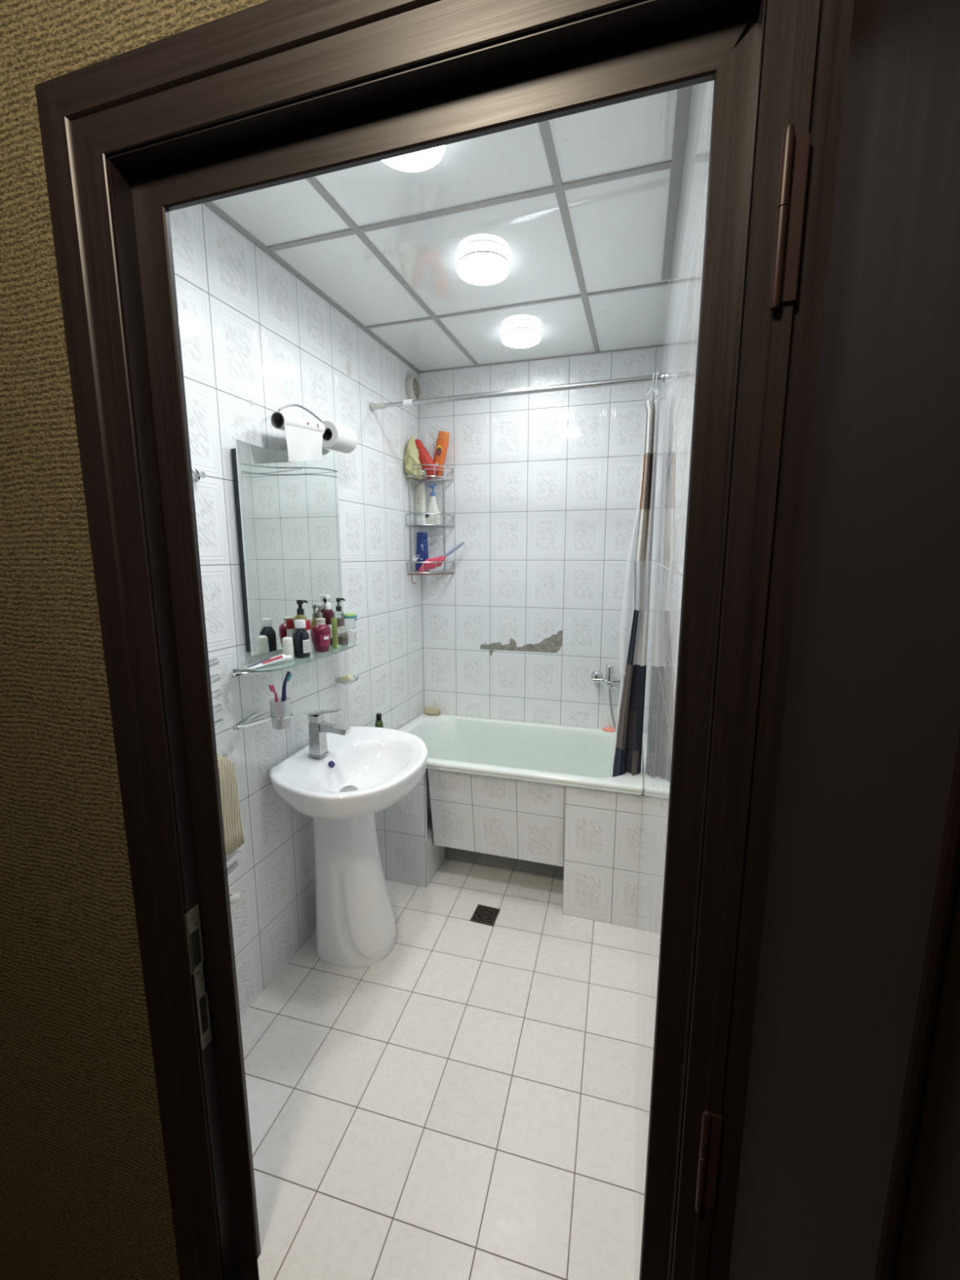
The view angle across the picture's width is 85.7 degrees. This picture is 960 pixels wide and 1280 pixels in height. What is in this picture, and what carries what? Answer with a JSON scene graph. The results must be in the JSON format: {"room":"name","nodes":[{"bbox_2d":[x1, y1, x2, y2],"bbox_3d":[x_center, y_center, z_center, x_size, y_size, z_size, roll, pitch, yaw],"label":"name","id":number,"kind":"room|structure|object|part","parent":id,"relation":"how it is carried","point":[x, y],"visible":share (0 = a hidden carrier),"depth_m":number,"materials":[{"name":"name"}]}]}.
{"room":"hallway","nodes":[
{"label":"hallway","id":0,"kind":"room"},
{"bbox_2d":[0,0,268,1279],"bbox_3d":[-0.709,0.192,1.025,4.800,3.200,0.095,3,10,17],"label":"wall","id":1,"kind":"structure","parent":0,"point":[85,1194],"depth_m":1.03,"materials":[{"name":"paper"}]},
{"bbox_2d":[35,0,853,1279],"bbox_3d":[-0.117,0.365,0.863,1.135,2.409,0.114,3,10,17],"label":"trim","id":2,"kind":"structure","parent":1,"relation":"attached to","point":[270,93],"depth_m":0.70,"materials":[{"name":"brown wood"}]},
{"bbox_2d":[184,904,212,1050],"bbox_3d":[-0.548,0.656,1.004,0.012,0.300,0.027,3,10,17],"label":"strike plate","id":3,"kind":"object","parent":2,"relation":"attached to","point":[193,925],"visible":1,"depth_m":1.00,"materials":[{"name":"metal"}]},
{"bbox_2d":[694,0,959,1279],"bbox_3d":[0.214,0.423,0.232,0.074,2.080,0.907,3,10,17],"label":"door","id":4,"kind":"structure","parent":1,"relation":"in","point":[850,1164],"depth_m":0.35,"materials":[{"name":"brown wood"}]},
{"bbox_3d":[0.237,0.405,0.310,0.007,1.750,0.007,-1,9,-6],"label":"moulding","id":5,"kind":"part","parent":4,"relation":"part of","materials":[{"name":"brown wood"}]},
{"bbox_3d":[0.200,0.435,0.126,0.020,1.770,0.395,3,10,17],"label":"panel","id":6,"kind":"part","parent":4,"relation":"part of","materials":[{"name":"brown wood"}]},
{"bbox_2d":[168,203,424,1017],"bbox_3d":[-0.680,-0.128,2.040,0.150,2.600,1.940,3,10,17],"label":"wall","id":7,"kind":"structure","parent":0,"point":[250,328],"depth_m":1.80,"materials":[{"name":"tile"}]},
{"bbox_2d":[191,468,205,481],"bbox_3d":[-0.776,-0.456,1.430,0.031,0.034,0.034,3,10,17],"label":"wall hook","id":8,"kind":"object","parent":7,"relation":"attached to","point":[197,475],"visible":0.92,"depth_m":1.43,"materials":[{"name":"silver metal"}]},
{"bbox_2d":[208,657,240,904],"bbox_3d":[-0.812,0.442,1.362,0.086,0.799,0.382,3,10,17],"label":"towel rail","id":9,"kind":"object","parent":7,"relation":"attached to","point":[234,898],"visible":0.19,"depth_m":1.48,"materials":[{"name":"silver metal"}]},
{"bbox_2d":[217,754,244,856],"bbox_3d":[-0.776,0.490,1.393,0.060,0.308,0.311,3,10,18],"label":"towel","id":10,"kind":"object","parent":9,"relation":"hanging from","point":[232,823],"visible":0.13,"depth_m":1.49,"materials":[{"name":"beige fabric"}]},
{"bbox_3d":[-0.748,0.786,1.576,0.031,0.027,0.027,-7,12,-36],"label":"valve knob","id":11,"kind":"part","parent":9,"relation":"part of","materials":[{"name":"white plastic"}]},
{"bbox_2d":[249,399,253,405],"bbox_3d":[-0.716,-0.746,1.626,0.004,0.020,0.020,3,10,17],"label":"plug","id":12,"kind":"object","parent":7,"relation":"attached to","point":[251,402],"visible":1,"depth_m":1.62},
{"bbox_2d":[231,711,293,729],"bbox_3d":[-0.709,0.251,1.665,0.116,0.016,0.202,9,13,44],"label":"cup holder","id":13,"kind":"object","parent":7,"relation":"attached to","point":[239,725],"visible":0.84,"depth_m":1.63,"materials":[{"name":"silver metal"}]},
{"bbox_3d":[-0.710,0.256,1.633,0.081,0.016,0.154,1,9,4],"label":"arm","id":14,"kind":"part","parent":13,"relation":"part of","materials":[{"name":"silver metal"}]},
{"bbox_2d":[269,697,291,729],"bbox_3d":[-0.652,0.241,1.696,0.063,0.095,0.063,3,10,17],"label":"toothbrush cup","id":15,"kind":"object","parent":13,"relation":"in","point":[277,709],"visible":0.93,"depth_m":1.67,"materials":[{"name":"clear glass"}]},
{"bbox_2d":[268,684,278,702],"bbox_3d":[-0.658,0.211,1.667,0.017,0.148,0.047,3,10,17],"label":"toothbrush","id":16,"kind":"object","parent":15,"relation":"in","point":[272,688],"visible":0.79,"depth_m":1.65,"materials":[{"name":"pink plastic"}]},
{"bbox_3d":[-0.656,0.212,1.672,0.017,0.146,0.036,3,10,17],"label":"handle","id":17,"kind":"part","parent":16,"relation":"part of","materials":[{"name":"pink plastic"}]},
{"bbox_2d":[280,671,291,702],"bbox_3d":[-0.642,0.193,1.702,0.018,0.175,0.062,6,11,32],"label":"toothbrush","id":18,"kind":"object","parent":15,"relation":"in","point":[288,675],"visible":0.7,"depth_m":1.70,"materials":[{"name":"blue plastic"}]},
{"bbox_2d":[231,439,343,655],"bbox_3d":[-0.655,-0.335,1.837,0.031,0.721,0.531,3,10,17],"label":"wall mirror","id":19,"kind":"object","parent":7,"relation":"attached to","point":[287,515],"visible":0.9,"depth_m":1.75,"materials":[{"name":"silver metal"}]},
{"bbox_2d":[229,641,355,677],"bbox_3d":[-0.614,0.058,1.833,0.162,0.019,0.622,3,10,17],"label":"glass shelf","id":20,"kind":"object","parent":7,"relation":"attached to","point":[237,672],"visible":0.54,"depth_m":1.66,"materials":[{"name":"clear glass"}]},
{"bbox_2d":[242,653,292,669],"bbox_3d":[-0.670,0.066,1.644,0.048,0.027,0.150,8,12,39],"label":"toothpaste tube","id":21,"kind":"object","parent":20,"relation":"on","point":[282,658],"visible":1,"depth_m":1.64,"materials":[{"name":"white plastic"}]},
{"bbox_2d":[282,636,293,659],"bbox_3d":[-0.640,0.027,1.726,0.035,0.076,0.035,3,10,17],"label":"stick","id":22,"kind":"object","parent":20,"relation":"on","point":[287,642],"visible":0.85,"depth_m":1.71,"materials":[{"name":"white plastic"}]},
{"bbox_2d":[292,619,310,657],"bbox_3d":[-0.608,-0.004,1.761,0.054,0.127,0.054,3,10,17],"label":"medicine bottle","id":23,"kind":"object","parent":20,"relation":"on","point":[300,637],"visible":0.98,"depth_m":1.74,"materials":[{"name":"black plastic"}]},
{"bbox_2d":[297,600,307,620],"bbox_3d":[-0.639,-0.052,1.871,0.033,0.186,0.043,3,10,17],"label":"soap bottle","id":24,"kind":"object","parent":20,"relation":"on","point":[301,616],"visible":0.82,"depth_m":1.85,"materials":[{"name":"black plastic"}]},
{"bbox_2d":[304,619,313,653],"bbox_3d":[-0.614,-0.013,1.848,0.032,0.115,0.031,-6,11,-31],"label":"tube","id":25,"kind":"object","parent":20,"relation":"on","point":[308,628],"visible":0.53,"depth_m":1.84,"materials":[{"name":"white plastic"}]},
{"bbox_2d":[311,617,331,652],"bbox_3d":[-0.572,-0.018,1.869,0.069,0.118,0.069,3,10,17],"label":"soap bottle","id":26,"kind":"object","parent":20,"relation":"on","point":[321,632],"visible":1,"depth_m":1.85,"materials":[{"name":"red plastic"}]},
{"bbox_2d":[315,604,326,624],"bbox_3d":[-0.601,-0.055,1.964,0.033,0.160,0.043,3,10,17],"label":"soap bottle","id":27,"kind":"object","parent":20,"relation":"on","point":[319,606],"visible":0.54,"depth_m":1.95,"materials":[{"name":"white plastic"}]},
{"bbox_2d":[323,595,333,644],"bbox_3d":[-0.584,-0.079,2.009,0.042,0.193,0.054,3,10,17],"label":"lotion bottle","id":28,"kind":"object","parent":20,"relation":"on","point":[328,613],"visible":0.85,"depth_m":1.99,"materials":[{"name":"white plastic"}]},
{"bbox_2d":[331,617,337,648],"bbox_3d":[-0.540,-0.025,1.927,0.016,0.114,0.016,3,10,17],"label":"box","id":29,"kind":"object","parent":20,"relation":"on","point":[334,620],"visible":1,"depth_m":1.92,"materials":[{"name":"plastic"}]},
{"bbox_3d":[-0.533,-0.024,1.925,0.001,0.088,0.010,3,10,17],"label":"printed panel","id":30,"kind":"part","parent":29,"relation":"part of","materials":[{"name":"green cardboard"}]},
{"bbox_2d":[333,597,345,631],"bbox_3d":[-0.553,-0.079,2.052,0.038,0.178,0.055,3,10,17],"label":"lotion bottle","id":31,"kind":"object","parent":20,"relation":"on","point":[339,614],"visible":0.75,"depth_m":2.03,"materials":[{"name":"clear plastic"}]},
{"bbox_2d":[337,626,348,646],"bbox_3d":[-0.527,-0.014,1.980,0.028,0.074,0.040,3,10,17],"label":"perfume bottle","id":32,"kind":"object","parent":20,"relation":"on","point":[342,634],"visible":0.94,"depth_m":1.97,"materials":[{"name":"glass"}]},
{"bbox_2d":[346,628,356,642],"bbox_3d":[-0.527,-0.020,2.092,0.054,0.049,0.054,3,10,17],"label":"tub","id":33,"kind":"object","parent":20,"relation":"on","point":[351,633],"visible":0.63,"depth_m":2.07,"materials":[{"name":"white plastic"}]},
{"bbox_2d":[343,613,356,629],"bbox_3d":[-0.526,-0.075,2.084,0.061,0.062,0.064,3,10,17],"label":"lidded jar","id":34,"kind":"object","parent":33,"relation":"on","point":[350,619],"visible":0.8,"depth_m":2.06,"materials":[{"name":"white plastic"}]},
{"bbox_3d":[-0.527,-0.102,2.079,0.057,0.008,0.057,3,10,17],"label":"lid","id":35,"kind":"part","parent":34,"relation":"part of","materials":[{"name":"green plastic"}]},
{"bbox_3d":[-0.527,-0.038,2.089,0.054,0.011,0.054,3,10,17],"label":"lid","id":36,"kind":"part","parent":33,"relation":"part of","materials":[{"name":"white plastic"}]},
{"bbox_2d":[277,404,332,435],"bbox_3d":[-0.606,-0.771,1.818,0.091,0.074,0.317,3,10,17],"label":"toilet roll holder","id":37,"kind":"object","parent":7,"relation":"attached to","point":[327,431],"visible":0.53,"depth_m":1.80,"materials":[{"name":"silver metal"}]},
{"bbox_2d":[271,411,324,462],"bbox_3d":[-0.602,-0.670,1.735,0.055,0.169,0.227,3,10,17],"label":"toilet roll","id":38,"kind":"object","parent":37,"relation":"on","point":[304,436],"visible":1,"depth_m":1.71,"materials":[{"name":"paper"}]},
{"bbox_3d":[-0.604,-0.774,1.778,0.016,0.055,0.246,4,10,23],"label":"wire arm","id":39,"kind":"part","parent":37,"relation":"part of"},
{"bbox_3d":[-0.583,-0.771,1.896,0.091,0.048,0.156,3,10,17],"label":"chrome arm","id":40,"kind":"part","parent":37,"relation":"part of"},
{"bbox_2d":[322,420,356,453],"bbox_3d":[-0.532,-0.754,1.929,0.095,0.097,0.135,3,10,17],"label":"toilet roll","id":41,"kind":"object","parent":37,"relation":"on","point":[343,439],"visible":0.83,"depth_m":1.89,"materials":[{"name":"paper"}]},
{"bbox_2d":[203,201,420,373],"bbox_3d":[-0.614,-1.266,1.831,0.022,0.006,1.940,3,10,17],"label":"trim","id":42,"kind":"structure","parent":7,"relation":"attached to","point":[210,205],"depth_m":1.78,"materials":[{"name":"metal"}]},
{"bbox_2d":[334,675,359,684],"bbox_3d":[-0.550,0.166,2.139,0.093,0.018,0.115,3,10,17],"label":"soap dish","id":43,"kind":"object","parent":7,"relation":"attached to","point":[355,677],"visible":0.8,"depth_m":2.11,"materials":[{"name":"clear plastic"}]},
{"bbox_2d":[338,673,352,681],"bbox_3d":[-0.552,0.158,2.129,0.049,0.029,0.072,-1,9,-3],"label":"soap bar","id":44,"kind":"object","parent":43,"relation":"in","point":[348,677],"visible":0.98,"depth_m":2.10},
{"bbox_2d":[346,360,351,376],"bbox_3d":[-0.539,-1.117,2.130,0.003,0.065,0.039,3,10,17],"label":"putty patch","id":45,"kind":"object","parent":7,"relation":"attached to","point":[348,364],"visible":1,"depth_m":2.13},
{"bbox_2d":[405,375,421,399],"bbox_3d":[-0.342,-1.294,2.667,0.036,0.124,0.124,3,10,17],"label":"fan","id":46,"kind":"object","parent":7,"relation":"attached to","point":[413,388],"visible":0.91,"depth_m":2.64,"materials":[{"name":"white plastic"}]},
{"bbox_2d":[413,377,420,398],"bbox_3d":[-0.329,-1.293,2.663,0.004,0.102,0.102,3,10,17],"label":"grille","id":47,"kind":"object","parent":46,"relation":"attached to","point":[416,384],"depth_m":2.67,"materials":[{"name":"white plastic"}]},
{"bbox_2d":[404,463,454,584],"bbox_3d":[-0.263,-0.606,2.753,0.198,0.611,0.195,3,10,17],"label":"caddy","id":48,"kind":"object","parent":7,"relation":"attached to","point":[423,479],"visible":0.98,"depth_m":2.73,"materials":[{"name":"silver metal"}]},
{"bbox_2d":[404,435,424,480],"bbox_3d":[-0.332,-0.939,2.663,0.086,0.218,0.135,3,10,17],"label":"sponge","id":49,"kind":"object","parent":48,"relation":"in","point":[411,456],"visible":0.92,"depth_m":2.63,"materials":[{"name":"yellow"}]},
{"bbox_2d":[414,482,426,524],"bbox_3d":[-0.318,-0.722,2.755,0.041,0.216,0.088,-9,13,-44],"label":"tube","id":50,"kind":"object","parent":48,"relation":"in","point":[420,495],"visible":0.84,"depth_m":2.74,"materials":[{"name":"white plastic"}]},
{"bbox_2d":[415,532,428,571],"bbox_3d":[-0.313,-0.476,2.796,0.077,0.209,0.048,3,10,17],"label":"bottle","id":51,"kind":"object","parent":48,"relation":"in","point":[422,551],"visible":0.87,"depth_m":2.77,"materials":[{"name":"blue plastic"}]},
{"bbox_2d":[414,439,439,479],"bbox_3d":[-0.293,-0.946,2.709,0.164,0.201,0.059,2,10,10],"label":"pack","id":52,"kind":"object","parent":48,"relation":"in","point":[424,457],"visible":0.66,"depth_m":2.68},
{"bbox_2d":[404,463,453,481],"bbox_3d":[-0.263,-0.876,2.709,0.198,0.062,0.195,3,10,17],"label":"basket","id":53,"kind":"object","parent":48,"relation":"on","point":[424,479],"depth_m":2.67,"materials":[{"name":"silver metal"}]},
{"bbox_2d":[405,513,453,527],"bbox_3d":[-0.263,-0.636,2.748,0.198,0.062,0.195,3,10,17],"label":"basket","id":54,"kind":"object","parent":48,"relation":"on","point":[435,525],"depth_m":2.71,"materials":[{"name":"metal"}]},
{"bbox_2d":[406,560,454,573],"bbox_3d":[-0.263,-0.392,2.789,0.198,0.062,0.195,3,10,17],"label":"basket","id":55,"kind":"object","parent":48,"relation":"on","point":[415,572],"depth_m":2.73,"materials":[{"name":"metal"}]},
{"bbox_3d":[-0.250,-0.355,2.771,0.267,0.010,0.068,-5,11,-27],"label":"rusted rail","id":56,"kind":"part","parent":48,"relation":"part of","materials":[{"name":"metal"}]},
{"bbox_2d":[417,555,447,572],"bbox_3d":[-0.251,-0.402,2.752,0.168,0.103,0.035,-2,10,-12],"label":"washcloth","id":57,"kind":"object","parent":48,"relation":"hanging from","point":[426,566],"visible":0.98,"depth_m":2.75,"materials":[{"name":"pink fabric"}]},
{"bbox_2d":[425,484,440,524],"bbox_3d":[-0.249,-0.717,2.739,0.088,0.210,0.047,3,10,17],"label":"bottle","id":58,"kind":"object","parent":48,"relation":"in","point":[433,508],"visible":0.91,"depth_m":2.73,"materials":[{"name":"white plastic"}]},
{"bbox_2d":[433,431,449,478],"bbox_3d":[-0.208,-0.971,2.715,0.108,0.238,0.044,3,10,17],"label":"shampoo bottle","id":59,"kind":"object","parent":48,"relation":"in","point":[442,442],"visible":0.83,"depth_m":2.69,"materials":[{"name":"orange plastic"}]},
{"bbox_2d":[443,541,465,556],"bbox_3d":[-0.181,-0.450,2.754,0.206,0.146,0.026,1,9,9],"label":"brush","id":60,"kind":"object","parent":48,"relation":"in","point":[461,544],"visible":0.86,"depth_m":2.74,"materials":[{"name":"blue plastic"}]},
{"bbox_2d":[240,807,635,1279],"bbox_3d":[-0.039,1.234,2.077,1.480,0.100,2.166,3,10,17],"label":"floor","id":61,"kind":"structure","parent":0,"point":[458,1104],"depth_m":1.46,"materials":[{"name":"tile"}]},
{"bbox_2d":[269,726,427,968],"bbox_3d":[-0.438,0.803,1.921,0.491,0.801,0.582,3,10,17],"label":"washbasin","id":62,"kind":"object","parent":61,"relation":"on","point":[366,771],"visible":1,"depth_m":1.90,"materials":[{"name":"white ceramic"}]},
{"bbox_2d":[307,708,350,757],"bbox_3d":[-0.538,0.331,1.852,0.154,0.177,0.054,3,10,17],"label":"tap","id":63,"kind":"object","parent":62,"relation":"on","point":[317,726],"visible":1,"depth_m":1.85,"materials":[{"name":"silver metal"}]},
{"bbox_3d":[-0.552,0.257,1.844,0.119,0.028,0.040,3,10,17],"label":"lever","id":64,"kind":"part","parent":63,"relation":"part of","materials":[{"name":"silver metal"}]},
{"bbox_3d":[-0.520,0.316,1.844,0.118,0.034,0.034,3,10,17],"label":"spout","id":65,"kind":"part","parent":63,"relation":"part of","materials":[{"name":"silver metal"}]},
{"bbox_2d":[269,726,427,820],"bbox_3d":[-0.439,0.507,1.872,0.490,0.201,0.580,3,10,17],"label":"basin","id":66,"kind":"object","parent":62,"relation":"in","point":[366,771],"depth_m":1.84,"materials":[{"name":"ceramic"}]},
{"bbox_2d":[374,770,444,887],"bbox_3d":[-0.360,0.824,2.482,0.313,0.578,0.237,3,10,17],"label":"wall","id":67,"kind":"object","parent":61,"relation":"on","point":[408,854],"visible":0.45,"depth_m":2.37,"materials":[{"name":"tile"}]},
{"bbox_2d":[470,904,500,926],"bbox_3d":[0.023,1.162,2.189,0.103,0.004,0.109,3,10,17],"label":"floor drain","id":68,"kind":"object","parent":61,"relation":"on","point":[483,914],"visible":1,"depth_m":2.19,"materials":[{"name":"grey metal"}]},
{"bbox_2d":[562,786,643,928],"bbox_3d":[0.526,0.866,2.219,0.298,0.578,0.237,3,10,17],"label":"panel","id":69,"kind":"object","parent":61,"relation":"on","point":[602,840],"visible":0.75,"depth_m":2.10,"materials":[{"name":"tile"}]},
{"bbox_2d":[398,712,643,811],"bbox_3d":[0.151,0.667,2.545,1.222,0.376,0.749,3,10,17],"label":"bathtub","id":70,"kind":"object","parent":69,"relation":"on","point":[572,756],"visible":0.41,"depth_m":2.77,"materials":[{"name":"ceramic"}]},
{"bbox_2d":[374,712,383,728],"bbox_3d":[-0.467,0.420,2.399,0.039,0.164,0.039,3,10,17],"label":"shampoo bottle","id":71,"kind":"object","parent":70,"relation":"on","point":[379,722],"visible":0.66,"depth_m":2.38,"materials":[{"name":"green plastic"}]},
{"bbox_2d":[423,706,440,715],"bbox_3d":[-0.275,0.410,2.981,0.092,0.045,0.043,3,10,17],"label":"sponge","id":72,"kind":"object","parent":70,"relation":"on","point":[428,710],"visible":1,"depth_m":2.96,"materials":[{"name":"beige"}]},
{"bbox_2d":[426,768,565,866],"bbox_3d":[0.071,0.766,2.267,0.608,0.409,0.087,3,10,17],"label":"panel","id":73,"kind":"object","parent":70,"relation":"attached to","point":[515,819],"visible":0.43,"depth_m":2.25,"materials":[{"name":"tile"}]},
{"bbox_2d":[601,726,614,732],"bbox_3d":[0.680,0.464,2.716,0.080,0.023,0.048,3,10,17],"label":"soap piece","id":74,"kind":"object","parent":70,"relation":"on","point":[610,729],"visible":0.87,"depth_m":2.71,"materials":[{"name":"pink"}]},
{"bbox_2d":[211,88,677,371],"bbox_3d":[-0.046,-1.249,1.648,1.304,0.020,2.005,3,10,17],"label":"ceiling","id":75,"kind":"structure","parent":0,"point":[619,225],"depth_m":1.57,"materials":[{"name":"white plastic"}]},
{"bbox_2d":[306,176,479,365],"bbox_3d":[-0.303,-1.253,1.739,0.022,0.006,1.940,3,10,17],"label":"trim","id":76,"kind":"structure","parent":75,"relation":"attached to","point":[313,181],"depth_m":1.68,"materials":[{"name":"metal"}]},
{"bbox_2d":[381,145,444,172],"bbox_3d":[-0.164,-1.139,1.178,0.172,0.035,0.172,3,10,17],"label":"recessed light","id":77,"kind":"object","parent":75,"relation":"in","point":[423,160],"visible":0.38,"depth_m":1.22,"materials":[{"name":"white plastic"}]},
{"bbox_2d":[266,160,671,252],"bbox_3d":[-0.090,-1.206,1.456,1.232,0.006,0.022,3,10,17],"label":"trim","id":78,"kind":"structure","parent":75,"relation":"attached to","point":[664,165],"depth_m":1.42,"materials":[{"name":"metal"}]},
{"bbox_2d":[457,247,509,285],"bbox_3d":[0.011,-1.227,1.709,0.172,0.035,0.172,3,10,17],"label":"recessed light","id":79,"kind":"object","parent":75,"relation":"in","point":[482,266],"visible":1,"depth_m":1.67,"materials":[{"name":"white plastic"}]},
{"bbox_2d":[365,281,668,328],"bbox_3d":[0.088,-1.300,2.023,1.222,0.006,0.016,3,10,17],"label":"trim","id":80,"kind":"structure","parent":75,"relation":"attached to","point":[664,283],"depth_m":2.00,"materials":[{"name":"metal"}]},
{"bbox_2d":[501,324,541,347],"bbox_3d":[0.179,-1.317,2.254,0.172,0.035,0.172,3,10,17],"label":"recessed light","id":81,"kind":"object","parent":75,"relation":"in","point":[517,335],"visible":1,"depth_m":2.21,"materials":[{"name":"white plastic"}]},
{"bbox_2d":[537,120,599,352],"bbox_3d":[0.273,-1.225,1.568,0.022,0.006,1.940,3,10,17],"label":"trim","id":82,"kind":"structure","parent":75,"relation":"attached to","point":[544,128],"depth_m":1.49,"materials":[{"name":"metal"}]},
{"bbox_2d":[417,346,662,728],"bbox_3d":[0.275,-0.257,2.817,1.524,2.600,0.122,3,10,17],"label":"wall","id":83,"kind":"structure","parent":0,"point":[542,497],"depth_m":2.71,"materials":[{"name":"tile"}]},
{"bbox_2d":[417,344,662,373],"bbox_3d":[0.255,-1.389,2.567,1.224,0.006,0.012,3,10,17],"label":"trim","id":84,"kind":"structure","parent":83,"relation":"attached to","point":[659,345],"depth_m":2.54,"materials":[{"name":"metal"}]},
{"bbox_2d":[591,664,620,729],"bbox_3d":[0.656,0.379,2.634,0.209,0.493,0.204,3,10,17],"label":"mixer","id":85,"kind":"object","parent":83,"relation":"attached to","point":[597,676],"visible":0.72,"depth_m":2.63,"materials":[{"name":"silver metal"}]},
{"bbox_3d":[0.689,0.252,2.575,0.024,0.030,0.153,-4,10,-21],"label":"spout","id":86,"kind":"part","parent":85,"relation":"part of","materials":[{"name":"silver metal"}]},
{"bbox_2d":[634,80,713,1279],"bbox_3d":[0.604,-0.061,1.628,0.100,2.600,1.999,3,10,17],"label":"wall","id":87,"kind":"structure","parent":0,"point":[680,335],"depth_m":1.06,"materials":[{"name":"tile"}]},
{"bbox_2d":[370,372,664,410],"bbox_3d":[0.095,-0.998,2.097,1.229,0.051,0.035,3,10,20],"label":"curtain rod","id":88,"kind":"object","parent":87,"relation":"attached to","point":[409,402],"visible":1,"depth_m":2.06,"materials":[{"name":"metal"}]},
{"bbox_2d":[609,372,659,777],"bbox_3d":[0.602,-0.154,2.036,0.126,1.670,0.086,3,10,17],"label":"shower curtain","id":89,"kind":"object","parent":88,"relation":"hanging from","point":[634,619],"visible":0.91,"depth_m":2.05,"materials":[{"name":"white fabric"}]},
{"bbox_2d":[661,85,692,280],"bbox_3d":[0.460,-1.162,1.193,0.028,0.006,1.320,3,10,17],"label":"trim","id":90,"kind":"structure","parent":87,"relation":"attached to","point":[683,95],"depth_m":1.30,"materials":[{"name":"metal"}]}
]}

